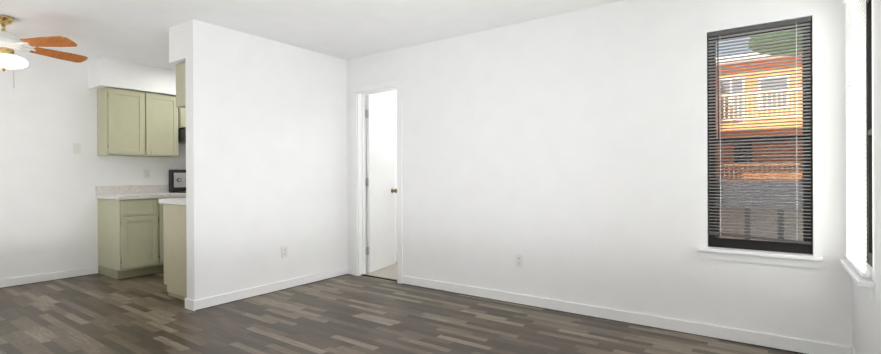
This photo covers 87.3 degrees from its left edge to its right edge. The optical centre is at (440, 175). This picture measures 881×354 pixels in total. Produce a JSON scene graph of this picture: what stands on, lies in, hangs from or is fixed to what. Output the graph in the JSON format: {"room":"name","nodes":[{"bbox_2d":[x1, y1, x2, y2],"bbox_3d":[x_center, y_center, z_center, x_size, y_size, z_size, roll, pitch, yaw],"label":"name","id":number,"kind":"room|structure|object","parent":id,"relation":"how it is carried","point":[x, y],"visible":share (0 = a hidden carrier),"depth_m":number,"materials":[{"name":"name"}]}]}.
{"room":"empty living room","nodes":[
{"label":"empty living room","id":0,"kind":"room"},
{"bbox_2d":[0,51,185,279],"bbox_3d":[-4.207,-0.079,5.149,0.120,2.440,3.840,0,0,36],"label":"wall","id":1,"kind":"structure","parent":0,"point":[50,180],"depth_m":5.02,"materials":[{"name":"paint"}]},
{"bbox_2d":[0,266,96,287],"bbox_3d":[-4.541,1.101,4.561,0.013,0.085,1.935,0,0,36],"label":"baseboard","id":2,"kind":"structure","parent":1,"relation":"attached to","point":[17,281],"depth_m":4.97,"materials":[{"name":"paint"}]},
{"bbox_2d":[73,143,80,153],"bbox_3d":[-4.088,-0.305,5.197,0.018,0.115,0.070,0,0,36],"label":"light switch","id":3,"kind":"object","parent":1,"relation":"attached to","point":[77,147],"visible":1,"depth_m":5.20,"materials":[{"name":"plastic"}]},
{"bbox_2d":[97,87,178,156],"bbox_3d":[-3.633,-0.613,5.574,0.318,0.760,0.765,0,0,36],"label":"upper cabinet","id":4,"kind":"object","parent":1,"relation":"attached to","point":[136,123],"visible":0.96,"depth_m":5.41,"materials":[{"name":"green wood"}]},
{"bbox_2d":[144,169,149,177],"bbox_3d":[-3.674,-0.023,5.782,0.008,0.115,0.070,0,0,36],"label":"electrical outlet","id":5,"kind":"object","parent":1,"relation":"attached to","point":[146,173],"visible":1,"depth_m":5.78,"materials":[{"name":"plastic"}]},
{"bbox_2d":[178,129,185,143],"bbox_3d":[-3.111,-0.502,6.148,0.498,0.150,0.755,0,0,36],"label":"range hood","id":6,"kind":"object","parent":1,"relation":"attached to","point":[181,135],"visible":0.12,"depth_m":5.78,"materials":[{"name":"metal"}]},
{"bbox_2d":[178,107,185,129],"bbox_3d":[-3.186,-0.799,6.200,0.318,0.395,0.755,0,0,36],"label":"upper cabinet","id":7,"kind":"object","parent":1,"relation":"attached to","point":[181,118],"visible":0.04,"depth_m":5.83,"materials":[{"name":"wood"}]},
{"bbox_2d":[185,19,396,299],"bbox_3d":[-0.833,-0.098,5.869,0.330,2.440,4.700,0,0,36],"label":"wall","id":8,"kind":"structure","parent":0,"point":[266,150],"depth_m":4.38,"materials":[{"name":"paint"}]},
{"bbox_2d":[176,62,185,107],"bbox_3d":[-1.985,-0.804,4.446,0.278,0.380,0.950,0,0,36],"label":"upper cabinet","id":9,"kind":"object","parent":8,"relation":"attached to","point":[180,88],"visible":0.21,"depth_m":4.09,"materials":[{"name":"wood"}]},
{"bbox_2d":[188,267,351,310],"bbox_3d":[-1.550,1.086,4.551,0.030,0.085,1.732,0,0,36],"label":"baseboard","id":10,"kind":"structure","parent":8,"relation":"attached to","point":[194,305],"depth_m":4.38,"materials":[{"name":"paint"}]},
{"bbox_2d":[281,246,287,257],"bbox_3d":[-1.546,0.758,4.577,0.008,0.115,0.070,0,0,36],"label":"outlet","id":11,"kind":"object","parent":8,"relation":"attached to","point":[284,251],"visible":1,"depth_m":4.57,"materials":[{"name":"plastic"}]},
{"bbox_2d":[0,0,623,69],"bbox_3d":[-1.386,-1.360,3.196,6.990,0.100,3.960,0,0,36],"label":"ceiling","id":12,"kind":"structure","parent":0,"point":[134,31],"depth_m":3.91,"materials":[{"name":"paint"}]},
{"bbox_2d":[0,15,87,91],"bbox_3d":[-3.603,-0.961,3.818,1.153,0.675,1.172,0,0,36],"label":"ceiling fan","id":13,"kind":"object","parent":12,"relation":"hanging from","point":[10,44],"visible":1,"depth_m":3.77,"materials":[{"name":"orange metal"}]},
{"bbox_2d":[88,57,175,95],"bbox_3d":[-3.395,-1.152,5.877,0.360,0.305,1.700,0,0,36],"label":"soffit","id":14,"kind":"structure","parent":12,"relation":"attached to","point":[107,72],"depth_m":5.32,"materials":[{"name":"paint"}]},
{"bbox_2d":[169,22,184,63],"bbox_3d":[-1.797,-1.159,4.721,0.295,0.305,1.720,0,0,36],"label":"soffit","id":15,"kind":"structure","parent":12,"relation":"attached to","point":[177,44],"depth_m":4.03,"materials":[{"name":"paint"}]},
{"bbox_2d":[366,261,396,279],"bbox_3d":[0.473,1.161,6.037,2.250,0.108,2.920,0,0,36],"label":"floor","id":16,"kind":"structure","parent":0,"point":[390,272],"depth_m":5.29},
{"bbox_2d":[0,272,800,353],"bbox_3d":[-1.390,1.180,3.176,6.990,0.100,3.900,0,0,36],"label":"floor","id":17,"kind":"structure","parent":0,"point":[98,313],"depth_m":3.47,"materials":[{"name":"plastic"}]},
{"bbox_2d":[96,185,185,278],"bbox_3d":[-3.494,0.628,5.469,0.658,1.013,0.785,0,0,36],"label":"base cabinet","id":18,"kind":"object","parent":17,"relation":"on","point":[130,232],"visible":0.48,"depth_m":5.19,"materials":[{"name":"green wood"}]},
{"bbox_2d":[159,202,186,299],"bbox_3d":[-1.910,0.694,4.852,0.637,0.866,1.596,0,0,36],"label":"base cabinet","id":19,"kind":"object","parent":17,"relation":"on","point":[175,247],"depth_m":4.25,"materials":[{"name":"wood"}]},
{"bbox_2d":[159,198,185,205],"bbox_3d":[-1.937,0.240,4.854,0.682,0.044,1.620,0,0,36],"label":"countertop","id":20,"kind":"structure","parent":19,"relation":"on","point":[167,201],"depth_m":4.25,"materials":[{"name":"white stone"}]},
{"bbox_2d":[169,170,185,192],"bbox_3d":[-3.026,0.518,6.093,0.674,1.190,0.755,0,0,36],"label":"stove","id":21,"kind":"object","parent":17,"relation":"on","point":[177,181],"visible":0.19,"depth_m":5.99,"materials":[{"name":"metal"}]},
{"bbox_2d":[346,0,851,346],"bbox_3d":[-0.262,-0.099,4.760,6.990,2.440,0.120,0,0,36],"label":"wall","id":22,"kind":"structure","parent":0,"point":[565,155],"depth_m":3.60,"materials":[{"name":"paint"}]},
{"bbox_2d":[352,79,402,283],"bbox_3d":[-0.651,0.064,5.039,0.724,2.117,0.152,0,0,36],"label":"door frame","id":23,"kind":"structure","parent":22,"relation":"attached to","point":[359,93],"depth_m":5.16,"materials":[{"name":"paint"}]},
{"bbox_2d":[365,95,396,272],"bbox_3d":[-0.734,0.098,5.527,0.213,2.023,0.592,0,0,36],"label":"bedroom door","id":24,"kind":"structure","parent":23,"relation":"in","point":[381,189],"depth_m":5.46,"materials":[{"name":"white wood"}]},
{"bbox_2d":[516,254,522,267],"bbox_3d":[0.685,0.742,4.007,0.070,0.115,0.008,0,0,36],"label":"outlet","id":25,"kind":"object","parent":22,"relation":"attached to","point":[519,260],"visible":1,"depth_m":4.00,"materials":[{"name":"plastic"}]},
{"bbox_2d":[402,275,847,353],"bbox_3d":[1.029,1.074,3.761,3.495,0.085,0.013,0,0,36],"label":"baseboard","id":26,"kind":"structure","parent":22,"relation":"attached to","point":[795,345],"depth_m":3.40,"materials":[{"name":"paint"}]},
{"bbox_2d":[707,16,812,253],"bbox_3d":[2.097,-0.246,3.055,0.570,1.485,0.115,0,0,36],"label":"window","id":27,"kind":"structure","parent":22,"relation":"in","point":[805,245],"depth_m":3.04,"materials":[{"name":"brown metal"}]},
{"bbox_2d":[698,247,822,268],"bbox_3d":[2.070,0.534,3.023,0.670,0.076,0.095,0,0,36],"label":"window sill","id":28,"kind":"structure","parent":22,"relation":"attached to","point":[773,258],"depth_m":2.98,"materials":[{"name":"paint"}]},
{"bbox_2d":[851,0,880,353],"bbox_3d":[1.379,-0.101,1.150,0.120,2.440,3.840,0,0,36],"label":"wall","id":29,"kind":"structure","parent":0,"point":[866,324],"depth_m":2.18,"materials":[{"name":"paint"}]},
{"bbox_2d":[848,347,854,353],"bbox_3d":[1.650,1.074,1.636,0.012,0.085,2.695,0,0,36],"label":"baseboard","id":30,"kind":"structure","parent":29,"relation":"attached to","point":[850,350],"depth_m":2.73,"materials":[{"name":"paint"}]},
{"bbox_2d":[840,259,874,299],"bbox_3d":[2.213,0.539,2.426,0.112,0.086,0.700,0,0,36],"label":"window sill","id":31,"kind":"structure","parent":29,"relation":"attached to","point":[866,285],"depth_m":2.25,"materials":[{"name":"paint"}]},
{"bbox_2d":[843,0,872,276],"bbox_3d":[2.238,-0.268,2.404,0.151,1.530,0.630,0,0,36],"label":"window","id":32,"kind":"structure","parent":29,"relation":"in","point":[855,255],"depth_m":2.50,"materials":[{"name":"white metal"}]},
{"label":"outside","id":33,"kind":"structure","parent":0,"visible":0},
{"bbox_3d":[18.912,3.880,26.070,80.000,0.200,55.500,0,0,36],"label":"ground","id":34,"kind":"structure","parent":33,"visible":0},
{"bbox_2d":[716,53,802,241],"bbox_3d":[10.227,-0.306,16.537,21.000,8.300,3.075,0,0,36],"label":"building","id":35,"kind":"structure","parent":34,"relation":"on","point":[763,210],"depth_m":16.34,"materials":[{"name":"orange paint"}]},
{"bbox_2d":[748,30,801,55],"bbox_3d":[9.567,-1.037,11.483,3.241,9.822,2.540,0,0,36],"label":"tree","id":36,"kind":"object","parent":34,"relation":"on","point":[777,43],"depth_m":11.84,"materials":[{"name":"green plant"}]}
]}

